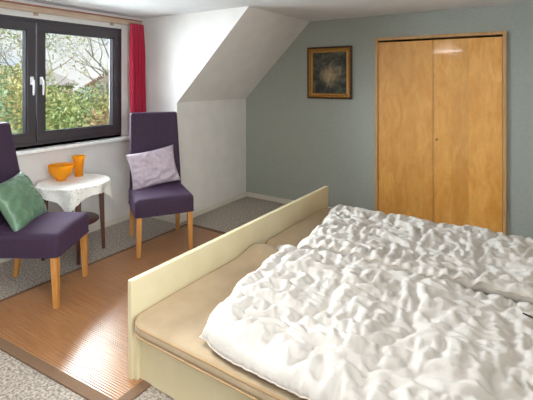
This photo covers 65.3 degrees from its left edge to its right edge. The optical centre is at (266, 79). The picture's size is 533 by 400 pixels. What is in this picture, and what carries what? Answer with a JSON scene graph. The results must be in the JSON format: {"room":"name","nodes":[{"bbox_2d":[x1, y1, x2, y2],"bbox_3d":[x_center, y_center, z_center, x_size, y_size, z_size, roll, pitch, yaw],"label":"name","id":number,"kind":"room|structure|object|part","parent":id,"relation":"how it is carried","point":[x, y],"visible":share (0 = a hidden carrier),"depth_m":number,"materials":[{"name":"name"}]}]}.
{"room":"bedroom","nodes":[
{"label":"bedroom","id":0,"kind":"room"},
{"bbox_2d":[0,0,142,226],"bbox_3d":[-2.030,0.408,3.663,0.240,2.183,2.543,0,0,33],"label":"wall","id":1,"kind":"structure","parent":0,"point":[109,159],"depth_m":4.13,"materials":[{"name":"white paint"}]},
{"bbox_2d":[0,14,120,147],"bbox_3d":[-2.037,0.017,3.659,0.142,1.117,1.808,0,0,33],"label":"window","id":2,"kind":"structure","parent":1,"relation":"attached to","point":[34,30],"depth_m":3.69,"materials":[{"name":"grey plastic"}]},
{"bbox_3d":[-2.288,0.017,3.301,0.082,1.051,0.867,0,0,33],"label":"sash","id":3,"kind":"part","parent":2,"relation":"part of","materials":[{"name":"black plastic"}]},
{"bbox_3d":[-2.019,0.052,3.598,0.046,0.161,0.028,0,0,33],"label":"handle","id":4,"kind":"part","parent":2,"relation":"part of","materials":[{"name":"white metal"}]},
{"bbox_3d":[-1.974,0.052,3.668,0.046,0.161,0.028,0,0,33],"label":"handle","id":5,"kind":"part","parent":2,"relation":"part of","materials":[{"name":"white metal"}]},
{"bbox_3d":[-1.811,0.017,4.034,0.082,1.051,0.867,0,0,33],"label":"sash","id":6,"kind":"part","parent":2,"relation":"part of","materials":[{"name":"black plastic"}]},
{"bbox_2d":[0,214,129,262],"bbox_3d":[-2.023,1.472,3.659,0.016,0.055,2.343,0,0,33],"label":"baseboard","id":7,"kind":"structure","parent":1,"relation":"attached to","point":[125,217],"depth_m":4.25,"materials":[{"name":"beige wood"}]},
{"bbox_3d":[-2.002,-0.603,3.596,0.120,0.075,2.240,0,0,33],"label":"curtain rail","id":8,"kind":"part","parent":1,"relation":"part of","materials":[{"name":"white paint"}]},
{"bbox_2d":[129,23,145,112],"bbox_3d":[-1.364,0.055,4.442,0.062,1.300,0.225,0,0,33],"label":"curtain","id":9,"kind":"object","parent":1,"relation":"hanging from","point":[137,67],"visible":0.75,"depth_m":4.42,"materials":[{"name":"red fabric"}]},
{"bbox_2d":[0,196,285,399],"bbox_3d":[-0.345,1.560,2.291,4.520,0.120,6.663,0,0,33],"label":"floor","id":10,"kind":"structure","parent":0,"point":[18,381],"depth_m":3.38,"materials":[{"name":"carpet"}]},
{"bbox_2d":[41,174,107,264],"bbox_3d":[-1.657,1.187,3.585,0.556,0.626,0.556,0,0,33],"label":"side table","id":11,"kind":"object","parent":10,"relation":"on","point":[93,217],"visible":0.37,"depth_m":3.68,"materials":[{"name":"brown wood"}]},
{"bbox_3d":[-1.846,1.197,3.469,0.058,0.606,0.044,0,0,-31],"label":"leg","id":12,"kind":"part","parent":11,"relation":"part of","materials":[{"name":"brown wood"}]},
{"bbox_2d":[35,174,112,211],"bbox_3d":[-1.651,0.975,3.590,0.635,0.209,0.631,0,0,33],"label":"tablecloth","id":13,"kind":"object","parent":11,"relation":"on","point":[72,183],"visible":0.82,"depth_m":3.40,"materials":[{"name":"fabric"}]},
{"bbox_2d":[47,162,74,180],"bbox_3d":[-1.780,0.801,3.606,0.216,0.134,0.216,0,0,33],"label":"glass bowl","id":14,"kind":"object","parent":13,"relation":"on","point":[58,171],"visible":1,"depth_m":3.55,"materials":[{"name":"orange glass"}]},
{"bbox_2d":[72,155,85,176],"bbox_3d":[-1.697,0.776,3.762,0.114,0.184,0.114,0,0,33],"label":"glass vase","id":15,"kind":"object","parent":13,"relation":"on","point":[78,160],"visible":0.99,"depth_m":3.73,"materials":[{"name":"orange glass"}]},
{"bbox_3d":[-1.538,1.197,3.398,0.044,0.606,0.058,0,0,-32],"label":"leg","id":16,"kind":"part","parent":11,"relation":"part of","materials":[{"name":"brown wood"}]},
{"bbox_2d":[85,212,98,224],"bbox_3d":[-1.657,1.206,3.585,0.400,0.018,0.400,0,0,33],"label":"shelf","id":17,"kind":"object","parent":11,"relation":"attached to","point":[93,217],"depth_m":3.62,"materials":[{"name":"brown wood"}]},
{"bbox_3d":[-1.467,1.197,3.701,0.058,0.606,0.044,0,0,-31],"label":"leg","id":18,"kind":"part","parent":11,"relation":"part of","materials":[{"name":"brown wood"}]},
{"bbox_2d":[0,224,225,399],"bbox_3d":[-0.771,1.494,3.062,1.465,0.010,2.098,0,0,33],"label":"rug","id":19,"kind":"object","parent":10,"relation":"on","point":[81,345],"visible":0.44,"depth_m":2.55,"materials":[{"name":"brown wood"}]},
{"bbox_2d":[0,122,88,308],"bbox_3d":[-1.681,0.904,2.938,0.668,1.170,0.509,0,0,0],"label":"dining chair","id":20,"kind":"object","parent":19,"relation":"on","point":[50,235],"visible":0.84,"depth_m":2.83,"materials":[{"name":"purple fabric"}]},
{"bbox_3d":[-1.907,0.737,2.937,0.214,0.835,0.485,0,0,0],"label":"backrest","id":21,"kind":"part","parent":20,"relation":"part of","materials":[{"name":"purple fabric"}]},
{"bbox_3d":[-1.876,1.317,3.152,0.083,0.345,0.046,0,0,0],"label":"leg","id":22,"kind":"part","parent":20,"relation":"part of","materials":[{"name":"brown wood"}]},
{"bbox_2d":[0,171,47,231],"bbox_3d":[-1.737,0.855,2.938,0.219,0.346,0.451,0,0,-2],"label":"cushion","id":23,"kind":"object","parent":20,"relation":"on","point":[21,202],"visible":0.98,"depth_m":2.86,"materials":[{"name":"green fabric"}]},
{"bbox_3d":[-1.621,1.071,2.938,0.540,0.166,0.500,0,0,0],"label":"seat","id":24,"kind":"part","parent":20,"relation":"part of","materials":[{"name":"purple fabric"}]},
{"bbox_3d":[-1.382,1.317,2.724,0.051,0.345,0.046,0,0,0],"label":"leg","id":25,"kind":"part","parent":20,"relation":"part of","materials":[{"name":"brown wood"}]},
{"bbox_3d":[-1.385,1.317,3.155,0.051,0.345,0.046,0,0,0],"label":"leg","id":26,"kind":"part","parent":20,"relation":"part of","materials":[{"name":"brown wood"}]},
{"bbox_2d":[128,111,193,258],"bbox_3d":[-0.996,0.904,3.852,0.509,1.170,0.668,0,0,-24],"label":"dining chair","id":27,"kind":"object","parent":19,"relation":"on","point":[149,131],"visible":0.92,"depth_m":3.91,"materials":[{"name":"purple fabric"}]},
{"bbox_3d":[-1.272,1.317,3.941,0.046,0.345,0.083,0,0,-24],"label":"leg","id":28,"kind":"part","parent":27,"relation":"part of","materials":[{"name":"brown wood"}]},
{"bbox_3d":[-1.070,1.317,3.493,0.046,0.345,0.051,0,0,-24],"label":"leg","id":29,"kind":"part","parent":27,"relation":"part of","materials":[{"name":"brown wood"}]},
{"bbox_2d":[126,144,180,189],"bbox_3d":[-1.059,0.825,3.908,0.496,0.400,0.160,0,0,-26],"label":"cushion","id":30,"kind":"object","parent":27,"relation":"on","point":[154,167],"visible":1,"depth_m":3.86,"materials":[{"name":"purple fabric"}]},
{"bbox_3d":[-1.089,0.737,4.059,0.485,0.835,0.214,0,0,-24],"label":"backrest","id":31,"kind":"part","parent":27,"relation":"part of","materials":[{"name":"purple fabric"}]},
{"bbox_3d":[-0.971,1.071,3.798,0.500,0.166,0.540,0,0,-24],"label":"seat","id":32,"kind":"part","parent":27,"relation":"part of","materials":[{"name":"purple fabric"}]},
{"bbox_3d":[-0.879,1.317,4.118,0.046,0.345,0.083,0,0,-24],"label":"leg","id":33,"kind":"part","parent":27,"relation":"part of","materials":[{"name":"brown wood"}]},
{"bbox_3d":[-0.678,1.317,3.670,0.046,0.345,0.051,0,0,-24],"label":"leg","id":34,"kind":"part","parent":27,"relation":"part of","materials":[{"name":"brown wood"}]},
{"bbox_2d":[128,186,327,399],"bbox_3d":[0.814,1.100,2.422,2.130,0.800,2.245,0,0,34],"label":"double bed","id":35,"kind":"object","parent":10,"relation":"on","point":[167,374],"visible":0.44,"depth_m":2.20,"materials":[{"name":"beige paint"}]},
{"bbox_3d":[-0.649,1.380,2.081,0.025,0.230,0.020,0,0,34],"label":"corner post","id":36,"kind":"part","parent":35,"relation":"part of","materials":[{"name":"beige paint"}]},
{"bbox_3d":[0.212,1.397,1.527,2.070,0.195,0.024,0,0,34],"label":"rail","id":37,"kind":"part","parent":35,"relation":"part of","materials":[{"name":"beige paint"}]},
{"bbox_3d":[0.511,1.329,1.981,2.030,0.152,1.055,0,0,34],"label":"mattress","id":38,"kind":"object","parent":35,"relation":"on","visible":0},
{"bbox_2d":[134,244,307,399],"bbox_3d":[0.486,1.178,1.947,2.058,0.132,1.154,0,0,34],"label":"topper","id":39,"kind":"object","parent":38,"relation":"on","point":[175,324],"visible":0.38,"depth_m":2.01,"materials":[{"name":"brown fabric"}]},
{"bbox_2d":[199,244,532,399],"bbox_3d":[0.531,1.091,1.929,1.850,0.153,1.198,0,0,33],"label":"duvet","id":40,"kind":"object","parent":39,"relation":"on","point":[315,324],"visible":1,"depth_m":1.77,"materials":[{"name":"white fabric"}]},
{"bbox_3d":[1.108,1.329,2.866,2.030,0.152,1.060,0,0,34],"label":"mattress","id":41,"kind":"object","parent":35,"relation":"on","visible":0},
{"bbox_2d":[266,208,331,247],"bbox_3d":[1.117,1.210,2.883,2.058,0.084,1.100,0,0,34],"label":"topper","id":42,"kind":"object","parent":41,"relation":"on","point":[293,235],"visible":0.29,"depth_m":3.25,"materials":[{"name":"brown fabric"}]},
{"bbox_2d":[297,204,532,304],"bbox_3d":[1.089,1.097,2.769,1.843,0.161,1.092,0,0,33],"label":"duvet","id":43,"kind":"object","parent":42,"relation":"on","point":[486,261],"visible":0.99,"depth_m":2.64,"materials":[{"name":"white fabric"}]},
{"bbox_2d":[375,31,506,235],"bbox_3d":[1.813,0.527,4.328,1.214,1.946,0.594,0,0,33],"label":"wardrobe","id":44,"kind":"object","parent":10,"relation":"on","point":[441,99],"visible":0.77,"depth_m":4.07,"materials":[{"name":"brown wood"}]},
{"bbox_3d":[1.422,0.525,4.276,0.549,1.842,0.020,0,0,33],"label":"door","id":45,"kind":"part","parent":44,"relation":"part of","materials":[{"name":"brown wood"}]},
{"bbox_3d":[1.905,0.525,3.962,0.595,1.842,0.020,0,0,33],"label":"door","id":46,"kind":"part","parent":44,"relation":"part of","materials":[{"name":"brown wood"}]},
{"bbox_2d":[142,6,253,217],"bbox_3d":[-0.749,0.408,4.287,1.465,2.183,0.100,0,0,33],"label":"wall","id":47,"kind":"structure","parent":0,"point":[180,49],"depth_m":4.34,"materials":[{"name":"white paint"}]},
{"bbox_2d":[152,215,175,223],"bbox_3d":[-1.154,1.472,4.481,0.542,0.055,0.016,0,0,33],"label":"baseboard","id":48,"kind":"structure","parent":47,"relation":"attached to","point":[163,217],"depth_m":4.41,"materials":[{"name":"beige wood"}]},
{"bbox_2d":[184,98,245,214],"bbox_3d":[-0.615,0.869,4.933,0.100,1.263,1.130,0,0,33],"label":"wall","id":49,"kind":"structure","parent":0,"point":[214,130],"depth_m":4.85,"materials":[{"name":"white paint"}]},
{"bbox_2d":[180,192,245,222],"bbox_3d":[-0.598,1.472,4.853,0.016,0.055,1.214,0,0,33],"label":"baseboard","id":50,"kind":"structure","parent":49,"relation":"attached to","point":[237,197],"depth_m":4.83,"materials":[{"name":"beige wood"}]},
{"bbox_2d":[184,8,308,101],"bbox_3d":[-0.228,-0.223,4.681,1.023,0.920,1.130,0,0,33],"label":"ceiling","id":51,"kind":"structure","parent":0,"point":[264,36],"depth_m":4.58,"materials":[{"name":"white paint"}]},
{"bbox_2d":[23,0,532,21],"bbox_3d":[-0.509,-0.743,2.040,4.520,0.120,6.063,0,0,33],"label":"ceiling","id":52,"kind":"structure","parent":0,"point":[307,10],"depth_m":3.87,"materials":[{"name":"paint"}]},
{"bbox_2d":[246,3,532,238],"bbox_3d":[1.345,0.408,4.390,3.978,2.183,0.100,0,0,33],"label":"wall","id":53,"kind":"structure","parent":0,"point":[297,145],"depth_m":4.60,"materials":[{"name":"grey paint"}]},
{"bbox_2d":[246,192,332,207],"bbox_3d":[0.447,1.472,4.907,1.708,0.055,0.016,0,0,33],"label":"baseboard","id":54,"kind":"structure","parent":53,"relation":"attached to","point":[248,194],"depth_m":5.16,"materials":[{"name":"beige wood"}]},
{"bbox_2d":[307,46,351,99],"bbox_3d":[0.710,-0.082,4.721,0.544,0.592,0.036,0,0,33],"label":"framed painting","id":55,"kind":"object","parent":53,"relation":"attached to","point":[329,69],"visible":1,"depth_m":4.72,"materials":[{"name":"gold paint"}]},
{"label":"outside","id":56,"kind":"structure","parent":0,"visible":0},
{"bbox_3d":[-18.876,4.600,30.199,55.400,0.200,90.000,0,0,33],"label":"lawn","id":57,"kind":"structure","parent":56,"visible":0},
{"bbox_2d":[0,74,21,133],"bbox_3d":[-7.127,2.636,9.725,2.412,6.265,2.472,0,0,-28],"label":"shrub","id":58,"kind":"object","parent":57,"relation":"on","point":[5,93],"visible":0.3,"depth_m":10.42,"materials":[{"name":"green plant"}]},
{"bbox_2d":[0,64,57,111],"bbox_3d":[-10.434,2.204,17.098,3.816,5.815,2.335,0,0,-3],"label":"shrub","id":59,"kind":"object","parent":57,"relation":"on","point":[5,66],"visible":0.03,"depth_m":16.94,"materials":[{"name":"green plant"}]},
{"bbox_2d":[0,63,65,133],"bbox_3d":[-7.049,2.212,11.973,2.792,5.392,2.202,0,0,33],"label":"shrub","id":60,"kind":"object","parent":57,"relation":"on","point":[17,94],"visible":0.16,"depth_m":11.47,"materials":[{"name":"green plant"}]},
{"bbox_2d":[0,65,78,116],"bbox_3d":[-21.704,1.300,32.638,8.000,6.400,10.600,0,0,13],"label":"house","id":61,"kind":"structure","parent":57,"relation":"on","point":[58,78],"depth_m":35.41,"materials":[{"name":"white"}]},
{"bbox_2d":[0,29,92,98],"bbox_3d":[-12.503,-0.317,16.708,8.612,9.639,8.313,0,0,40],"label":"tree","id":62,"kind":"object","parent":57,"relation":"on","point":[18,40],"visible":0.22,"depth_m":17.04,"materials":[{"name":"green plant"}]},
{"bbox_2d":[0,29,93,89],"bbox_3d":[-11.209,-0.339,19.013,7.753,9.706,9.641,0,0,33],"label":"tree","id":63,"kind":"object","parent":57,"relation":"on","point":[8,32],"visible":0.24,"depth_m":20.07,"materials":[{"name":"green plant"}]},
{"bbox_2d":[18,33,108,107],"bbox_3d":[-5.857,-0.567,17.968,8.447,10.202,7.765,0,0,-30],"label":"tree","id":64,"kind":"object","parent":57,"relation":"on","point":[103,70],"visible":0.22,"depth_m":17.35,"materials":[{"name":"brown plant"}]},
{"bbox_2d":[46,85,104,125],"bbox_3d":[-7.086,2.885,14.980,2.636,5.406,3.109,0,0,33],"label":"shrub","id":65,"kind":"object","parent":57,"relation":"on","point":[67,97],"visible":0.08,"depth_m":14.87,"materials":[{"name":"green plant"}]},
{"bbox_2d":[46,101,104,130],"bbox_3d":[-5.946,2.564,12.248,2.390,3.892,2.348,0,0,33],"label":"shrub","id":66,"kind":"object","parent":57,"relation":"on","point":[69,122],"visible":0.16,"depth_m":11.82,"materials":[{"name":"green plant"}]},
{"bbox_2d":[54,81,108,112],"bbox_3d":[-7.975,2.835,19.216,3.756,5.670,2.847,0,0,-40],"label":"shrub","id":67,"kind":"object","parent":57,"relation":"on","point":[85,89],"visible":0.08,"depth_m":19.09,"materials":[{"name":"green plant"}]},
{"bbox_2d":[77,107,108,126],"bbox_3d":[-4.619,2.934,11.833,1.699,4.422,2.116,0,0,33],"label":"shrub","id":68,"kind":"object","parent":57,"relation":"on","point":[100,122],"visible":0.02,"depth_m":11.79,"materials":[{"name":"orange plant"}]},
{"bbox_2d":[84,70,108,118],"bbox_3d":[-11.764,0.900,36.904,7.200,7.200,7.800,0,0,-17],"label":"house","id":69,"kind":"structure","parent":57,"relation":"on","point":[106,75],"depth_m":32.66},
{"bbox_2d":[87,89,108,124],"bbox_3d":[-5.242,2.489,14.367,1.947,4.451,2.346,0,0,-19],"label":"shrub","id":70,"kind":"object","parent":57,"relation":"on","point":[106,97],"visible":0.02,"depth_m":13.90,"materials":[{"name":"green plant"}]}
]}

